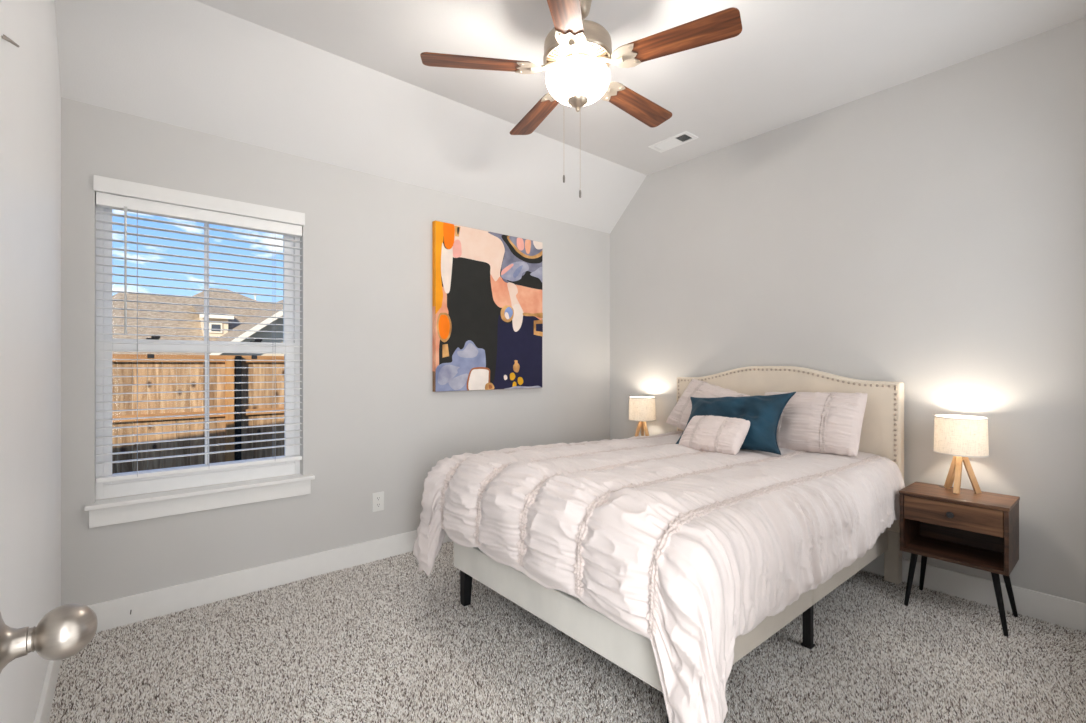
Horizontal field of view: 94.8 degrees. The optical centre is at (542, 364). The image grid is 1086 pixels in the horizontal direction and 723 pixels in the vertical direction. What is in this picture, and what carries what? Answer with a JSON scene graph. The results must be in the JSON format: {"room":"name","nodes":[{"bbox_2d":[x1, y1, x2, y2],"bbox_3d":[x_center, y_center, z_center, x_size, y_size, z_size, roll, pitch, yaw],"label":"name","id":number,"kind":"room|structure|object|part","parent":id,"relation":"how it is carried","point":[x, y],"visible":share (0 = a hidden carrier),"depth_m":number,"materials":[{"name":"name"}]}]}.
{"room":"bedroom","nodes":[
{"label":"bedroom","id":0,"kind":"room"},
{"bbox_2d":[0,0,60,722],"bbox_3d":[-1.162,-0.210,0.945,0.140,3.100,3.263,0,0,-40],"label":"wall","id":1,"kind":"structure","parent":0,"point":[30,91],"depth_m":1.46,"materials":[{"name":"white paint"}]},
{"bbox_2d":[1,34,19,46],"bbox_3d":[-1.237,-0.751,1.160,0.019,0.019,0.052,0,0,-6],"label":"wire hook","id":2,"kind":"object","parent":1,"relation":"attached to","point":[4,37],"visible":1,"depth_m":1.15,"materials":[{"name":"silver metal"}]},
{"bbox_2d":[34,660,60,722],"bbox_3d":[-1.143,1.173,1.043,0.015,0.135,3.108,0,0,-40],"label":"baseboard","id":3,"kind":"structure","parent":1,"relation":"attached to","point":[44,707],"depth_m":1.74,"materials":[{"name":"white wood"}]},
{"bbox_2d":[61,97,609,605],"bbox_3d":[-0.818,-0.210,3.460,3.905,3.100,0.140,0,0,-40],"label":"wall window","id":4,"kind":"structure","parent":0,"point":[373,420],"depth_m":3.01,"materials":[{"name":"paint"}]},
{"bbox_2d":[96,192,301,482],"bbox_3d":[-1.745,-0.127,2.618,0.889,1.353,0.070,0,0,-40],"label":"window blind","id":5,"kind":"object","parent":4,"relation":"attached to","point":[104,200],"visible":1,"depth_m":2.56,"materials":[{"name":"white plastic"}]},
{"bbox_3d":[-1.975,-0.105,2.433,0.002,1.290,0.056,0,0,-40],"label":"ladder cord","id":6,"kind":"part","parent":5,"relation":"part of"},
{"bbox_3d":[-1.749,0.539,2.623,0.889,0.022,0.052,0,0,-40],"label":"rail","id":7,"kind":"part","parent":5,"relation":"part of","materials":[{"name":"white plastic"}]},
{"bbox_3d":[-1.754,-0.105,2.619,0.002,1.290,0.056,0,0,-40],"label":"ladder cord","id":8,"kind":"part","parent":5,"relation":"part of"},
{"bbox_2d":[84,175,314,527],"bbox_3d":[-1.750,-0.062,2.637,0.983,1.621,0.178,0,0,-40],"label":"window","id":9,"kind":"structure","parent":4,"relation":"attached to","point":[181,498],"depth_m":2.54,"materials":[{"name":"white plastic"}]},
{"bbox_3d":[-1.801,-0.440,2.684,0.841,0.690,0.024,0,0,-40],"label":"sash","id":10,"kind":"part","parent":9,"relation":"part of","materials":[{"name":"clear glass"}]},
{"bbox_3d":[-1.784,0.224,2.664,0.841,0.702,0.026,0,0,-40],"label":"sash","id":11,"kind":"part","parent":9,"relation":"part of","materials":[{"name":"white plastic"}]},
{"bbox_3d":[-1.724,-0.838,2.592,0.907,0.070,0.020,0,0,-40],"label":"head casing","id":12,"kind":"part","parent":9,"relation":"part of","materials":[{"name":"white wood"}]},
{"bbox_3d":[-1.730,0.651,2.614,0.983,0.022,0.118,0,0,-40],"label":"sill","id":13,"kind":"part","parent":9,"relation":"part of","materials":[{"name":"white wood"}]},
{"bbox_2d":[88,530,451,631],"bbox_3d":[-0.768,1.173,3.400,3.625,0.135,0.015,0,0,-40],"label":"baseboard","id":14,"kind":"structure","parent":4,"relation":"attached to","point":[111,614],"depth_m":2.68,"materials":[{"name":"white wood"}]},
{"bbox_2d":[372,491,383,511],"bbox_3d":[-1.046,0.869,3.171,0.076,0.120,0.008,0,0,-40],"label":"power outlet","id":15,"kind":"object","parent":4,"relation":"attached to","point":[378,497],"visible":1,"depth_m":3.17,"materials":[{"name":"plastic"}]},
{"bbox_2d":[432,221,542,391],"bbox_3d":[-0.378,-0.398,3.704,0.952,1.163,0.045,0,0,-40],"label":"canvas painting","id":16,"kind":"object","parent":4,"relation":"attached to","point":[487,315],"visible":1,"depth_m":3.63,"materials":[{"name":"fabric"}]},
{"bbox_2d":[55,0,646,233],"bbox_3d":[-0.637,-1.465,3.245,3.625,0.532,0.421,0,0,-40],"label":"ceiling","id":17,"kind":"structure","parent":0,"point":[189,64],"depth_m":2.70,"materials":[{"name":"paint"}]},
{"bbox_2d":[50,547,1085,722],"bbox_3d":[0.233,1.290,2.212,3.905,0.100,3.403,0,0,-40],"label":"floor","id":18,"kind":"structure","parent":0,"point":[450,547],"depth_m":1.98,"materials":[{"name":"grey carpet"}]},
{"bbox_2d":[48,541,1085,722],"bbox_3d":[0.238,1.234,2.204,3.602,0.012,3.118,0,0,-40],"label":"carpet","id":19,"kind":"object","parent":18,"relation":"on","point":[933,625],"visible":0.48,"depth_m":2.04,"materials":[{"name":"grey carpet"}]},
{"bbox_2d":[453,366,903,722],"bbox_3d":[0.776,0.621,2.721,2.092,1.226,1.473,0,0,-40],"label":"frame","id":20,"kind":"object","parent":19,"relation":"on","point":[882,431],"visible":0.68,"depth_m":2.41,"materials":[{"name":"fabric"}]},
{"bbox_3d":[-0.394,1.132,2.567,0.050,0.201,0.055,0,0,-40],"label":"leg","id":21,"kind":"part","parent":20,"relation":"part of","materials":[{"name":"black metal"}]},
{"bbox_3d":[-0.010,0.960,2.062,0.040,0.150,1.357,0,0,-40],"label":"foot rail","id":22,"kind":"part","parent":20,"relation":"part of","materials":[{"name":"fabric"}]},
{"bbox_2d":[413,431,904,722],"bbox_3d":[0.672,0.753,2.665,2.150,0.650,1.772,0,0,-40],"label":"comforter","id":23,"kind":"object","parent":20,"relation":"on","point":[687,550],"visible":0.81,"depth_m":1.82,"materials":[{"name":"fabric"}]},
{"bbox_2d":[666,379,748,429],"bbox_3d":[1.182,0.333,3.450,0.269,0.460,0.694,0,0,-32],"label":"pillow sham","id":24,"kind":"object","parent":23,"relation":"on","point":[679,416],"visible":0.38,"depth_m":3.55,"materials":[{"name":"fabric"}]},
{"bbox_2d":[679,415,749,454],"bbox_3d":[0.986,0.404,2.889,0.213,0.212,0.369,0,0,-40],"label":"lumbar pillow","id":25,"kind":"object","parent":23,"relation":"on","point":[719,434],"visible":0.87,"depth_m":2.81,"materials":[{"name":"fabric"}]},
{"bbox_2d":[676,392,795,454],"bbox_3d":[1.141,0.350,3.039,0.703,0.387,0.319,0,0,45],"label":"throw pillow","id":26,"kind":"object","parent":23,"relation":"on","point":[763,413],"visible":0.64,"depth_m":2.91,"materials":[{"name":"teal fabric"}]},
{"bbox_2d":[764,392,866,455],"bbox_3d":[1.577,0.336,2.986,0.269,0.352,0.596,0,0,-41],"label":"pillow sham","id":27,"kind":"object","parent":23,"relation":"on","point":[816,422],"visible":0.66,"depth_m":2.85,"materials":[{"name":"fabric"}]},
{"bbox_3d":[1.512,0.426,3.341,0.006,0.804,1.440,0,0,-40],"label":"nailhead trim","id":28,"kind":"part","parent":20,"relation":"part of","materials":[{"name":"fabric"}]},
{"bbox_3d":[1.545,0.474,3.369,0.080,0.932,1.473,0,0,-40],"label":"headboard","id":29,"kind":"part","parent":20,"relation":"part of","materials":[{"name":"fabric"}]},
{"bbox_3d":[1.163,1.135,2.192,0.043,0.199,0.044,0,0,-40],"label":"support leg","id":30,"kind":"part","parent":20,"relation":"part of","materials":[{"name":"black metal"}]},
{"bbox_3d":[1.189,0.971,2.207,1.982,0.152,0.035,0,0,-40],"label":"rail","id":31,"kind":"part","parent":20,"relation":"part of","materials":[{"name":"fabric"}]},
{"bbox_3d":[1.990,1.079,2.839,0.070,0.298,0.070,0,0,-40],"label":"headboard leg","id":32,"kind":"part","parent":20,"relation":"part of","materials":[{"name":"fabric"}]},
{"bbox_2d":[899,482,1019,636],"bbox_3d":[2.082,0.942,2.509,0.327,0.587,0.421,0,0,-40],"label":"nightstand","id":33,"kind":"object","parent":19,"relation":"on","point":[968,528],"visible":1,"depth_m":2.46,"materials":[{"name":"brown wood"}]},
{"bbox_3d":[1.961,0.810,2.668,0.307,0.293,0.016,0,0,-40],"label":"panel","id":34,"kind":"part","parent":33,"relation":"part of","materials":[{"name":"brown wood"}]},
{"bbox_3d":[1.888,1.095,2.560,0.068,0.280,0.029,0,0,-6],"label":"leg","id":35,"kind":"part","parent":33,"relation":"part of","materials":[{"name":"black wood"}]},
{"bbox_3d":[2.072,1.095,2.715,0.029,0.280,0.068,0,0,16],"label":"leg","id":36,"kind":"part","parent":33,"relation":"part of","materials":[{"name":"black wood"}]},
{"bbox_3d":[1.966,0.724,2.412,0.025,0.031,0.031,0,0,-40],"label":"knob","id":37,"kind":"part","parent":33,"relation":"part of","materials":[{"name":"black plastic"}]},
{"bbox_3d":[2.089,0.949,2.516,0.307,0.016,0.383,0,0,-40],"label":"panel","id":38,"kind":"part","parent":33,"relation":"part of","materials":[{"name":"brown wood"}]},
{"bbox_3d":[2.079,0.728,2.507,0.273,0.121,0.379,0,0,-40],"label":"drawer","id":39,"kind":"part","parent":33,"relation":"part of","materials":[{"name":"brown wood"}]},
{"bbox_2d":[933,415,988,493],"bbox_3d":[2.128,0.457,2.546,0.218,0.384,0.218,0,0,-40],"label":"table lamp","id":40,"kind":"object","parent":33,"relation":"on","point":[961,437],"visible":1,"depth_m":2.50,"materials":[{"name":"fabric"}]},
{"bbox_3d":[2.123,0.551,2.588,0.023,0.196,0.081,0,0,-7],"label":"leg","id":41,"kind":"part","parent":40,"relation":"part of","materials":[{"name":"brown wood"}]},
{"bbox_3d":[2.095,0.551,2.521,0.081,0.196,0.023,0,0,-37],"label":"leg","id":42,"kind":"part","parent":40,"relation":"part of","materials":[{"name":"brown wood"}]},
{"bbox_3d":[2.128,0.359,2.546,0.216,0.182,0.216,0,0,-40],"label":"lamp shade","id":43,"kind":"part","parent":40,"relation":"part of","materials":[{"name":"fabric"}]},
{"bbox_3d":[2.167,0.551,2.530,0.081,0.196,0.023,0,0,23],"label":"leg","id":44,"kind":"part","parent":40,"relation":"part of","materials":[{"name":"brown wood"}]},
{"bbox_3d":[2.204,0.802,2.612,0.008,0.277,0.383,0,0,-40],"label":"panel","id":45,"kind":"part","parent":33,"relation":"part of","materials":[{"name":"brown wood"}]},
{"bbox_3d":[2.107,1.095,2.304,0.028,0.281,0.079,0,0,-6],"label":"leg","id":46,"kind":"part","parent":33,"relation":"part of","materials":[{"name":"black wood"}]},
{"bbox_3d":[2.287,1.095,2.455,0.079,0.281,0.028,0,0,16],"label":"leg","id":47,"kind":"part","parent":33,"relation":"part of","materials":[{"name":"black wood"}]},
{"bbox_3d":[2.218,0.810,2.363,0.307,0.293,0.016,0,0,-40],"label":"panel","id":48,"kind":"part","parent":33,"relation":"part of","materials":[{"name":"brown wood"}]},
{"bbox_3d":[0.775,0.942,4.061,0.327,0.587,0.421,0,0,-40],"label":"nightstand","id":49,"kind":"object","parent":19,"relation":"on","visible":0},
{"bbox_2d":[629,396,655,436],"bbox_3d":[0.814,0.457,4.098,0.218,0.384,0.218,0,0,-17],"label":"table lamp","id":50,"kind":"object","parent":49,"relation":"on","point":[641,408],"visible":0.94,"depth_m":4.02,"materials":[{"name":"fabric"}]},
{"bbox_3d":[0.773,0.551,4.087,0.081,0.196,0.023,0,0,-14],"label":"leg","id":51,"kind":"part","parent":50,"relation":"part of","materials":[{"name":"brown wood"}]},
{"bbox_3d":[0.825,0.551,4.138,0.023,0.196,0.081,0,0,16],"label":"leg","id":52,"kind":"part","parent":50,"relation":"part of","materials":[{"name":"brown wood"}]},
{"bbox_3d":[0.814,0.359,4.098,0.216,0.182,0.216,0,0,-17],"label":"lamp shade","id":53,"kind":"part","parent":50,"relation":"part of","materials":[{"name":"fabric"}]},
{"bbox_3d":[0.843,0.551,4.068,0.023,0.196,0.081,0,0,-44],"label":"leg","id":54,"kind":"part","parent":50,"relation":"part of","materials":[{"name":"brown wood"}]},
{"bbox_2d":[195,0,1085,174],"bbox_3d":[0.368,-1.671,2.051,3.625,0.120,2.702,0,0,-40],"label":"ceiling","id":55,"kind":"structure","parent":0,"point":[790,61],"depth_m":2.52,"materials":[{"name":"paint"}]},
{"bbox_2d":[420,0,741,197],"bbox_3d":[0.176,-1.164,2.196,1.243,0.894,1.281,0,0,-40],"label":"ceiling fan","id":56,"kind":"object","parent":55,"relation":"hanging from","point":[578,56],"visible":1,"depth_m":2.06,"materials":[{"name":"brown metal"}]},
{"bbox_3d":[-0.280,-1.272,2.107,0.457,0.031,0.132,0,0,-7],"label":"blade","id":57,"kind":"part","parent":56,"relation":"part of","materials":[{"name":"brown wood"}]},
{"bbox_3d":[-0.035,-1.272,2.554,0.132,0.031,0.457,0,0,-25],"label":"blade","id":58,"kind":"part","parent":56,"relation":"part of","materials":[{"name":"brown wood"}]},
{"bbox_3d":[0.070,-1.272,1.736,0.132,0.031,0.457,0,0,11],"label":"blade","id":59,"kind":"part","parent":56,"relation":"part of","materials":[{"name":"brown wood"}]},
{"bbox_3d":[0.150,-1.200,2.162,0.278,0.120,0.278,0,0,-40],"label":"lamp shade","id":60,"kind":"part","parent":56,"relation":"part of","materials":[{"name":"white glass"}]},
{"bbox_3d":[0.466,-1.272,2.459,0.457,0.031,0.132,0,0,-43],"label":"blade","id":61,"kind":"part","parent":56,"relation":"part of","materials":[{"name":"brown wood"}]},
{"bbox_3d":[0.531,-1.272,1.954,0.457,0.031,0.132,0,0,29],"label":"blade","id":62,"kind":"part","parent":56,"relation":"part of","materials":[{"name":"brown wood"}]},
{"bbox_2d":[648,131,698,152],"bbox_3d":[0.939,-1.607,3.612,0.156,0.008,0.324,0,0,-40],"label":"ceiling vent","id":63,"kind":"object","parent":55,"relation":"in","point":[684,137],"visible":1,"depth_m":3.60,"materials":[{"name":"white metal"}]},
{"bbox_2d":[610,17,1085,602],"bbox_3d":[1.718,-0.210,3.371,0.140,3.100,3.263,0,0,-40],"label":"wall","id":64,"kind":"structure","parent":0,"point":[926,233],"depth_m":2.80,"materials":[{"name":"paint"}]},
{"bbox_2d":[861,553,1085,632],"bbox_3d":[1.619,1.173,3.369,0.015,0.135,3.108,0,0,-40],"label":"baseboard","id":65,"kind":"structure","parent":64,"relation":"attached to","point":[1068,613],"depth_m":2.56,"materials":[{"name":"white wood"}]},
{"bbox_3d":[1.284,-0.210,0.964,3.625,3.100,0.140,0,0,-40],"label":"wall","id":66,"kind":"structure","parent":0,"visible":0},
{"bbox_2d":[0,603,97,673],"bbox_3d":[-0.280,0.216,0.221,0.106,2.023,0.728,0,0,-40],"label":"door knob","id":67,"kind":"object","parent":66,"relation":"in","point":[66,630],"depth_m":0.46,"materials":[{"name":"metal"}]},
{"label":"outside","id":68,"kind":"structure","parent":0,"visible":0},
{"bbox_2d":[132,421,147,471],"bbox_3d":[-22.382,1.810,42.103,100.000,0.100,86.757,0,0,-40],"label":"ground","id":69,"kind":"structure","parent":68,"point":[132,421],"depth_m":10.76,"materials":[{"name":"soil"}]},
{"bbox_2d":[100,354,292,499],"bbox_3d":[-3.988,0.807,6.759,7.806,1.865,0.158,0,0,-40],"label":"wooden fence","id":70,"kind":"object","parent":69,"relation":"on","point":[122,467],"visible":0.29,"depth_m":6.41,"materials":[{"name":"brown wood"}]},
{"bbox_3d":[-4.015,0.642,6.786,7.800,0.075,0.045,0,0,-40],"label":"rail","id":71,"kind":"part","parent":70,"relation":"part of","materials":[{"name":"brown wood"}]},
{"bbox_3d":[-4.015,-0.080,6.786,7.800,0.090,0.045,0,0,-40],"label":"rail","id":72,"kind":"part","parent":70,"relation":"part of","materials":[{"name":"brown wood"}]},
{"bbox_3d":[-4.136,0.818,6.594,0.088,1.845,0.095,0,0,-40],"label":"post","id":73,"kind":"part","parent":70,"relation":"part of","materials":[{"name":"brown wood"}]},
{"bbox_3d":[-4.063,0.810,6.661,0.065,1.860,0.065,0,0,-40],"label":"post","id":74,"kind":"part","parent":70,"relation":"part of","materials":[{"name":"black metal"}]},
{"bbox_2d":[112,288,283,414],"bbox_3d":[-12.177,-0.810,21.756,14.600,5.100,19.030,0,0,-40],"label":"house","id":75,"kind":"structure","parent":69,"relation":"on","point":[141,297],"depth_m":17.69,"materials":[{"name":"beige"}]}
]}

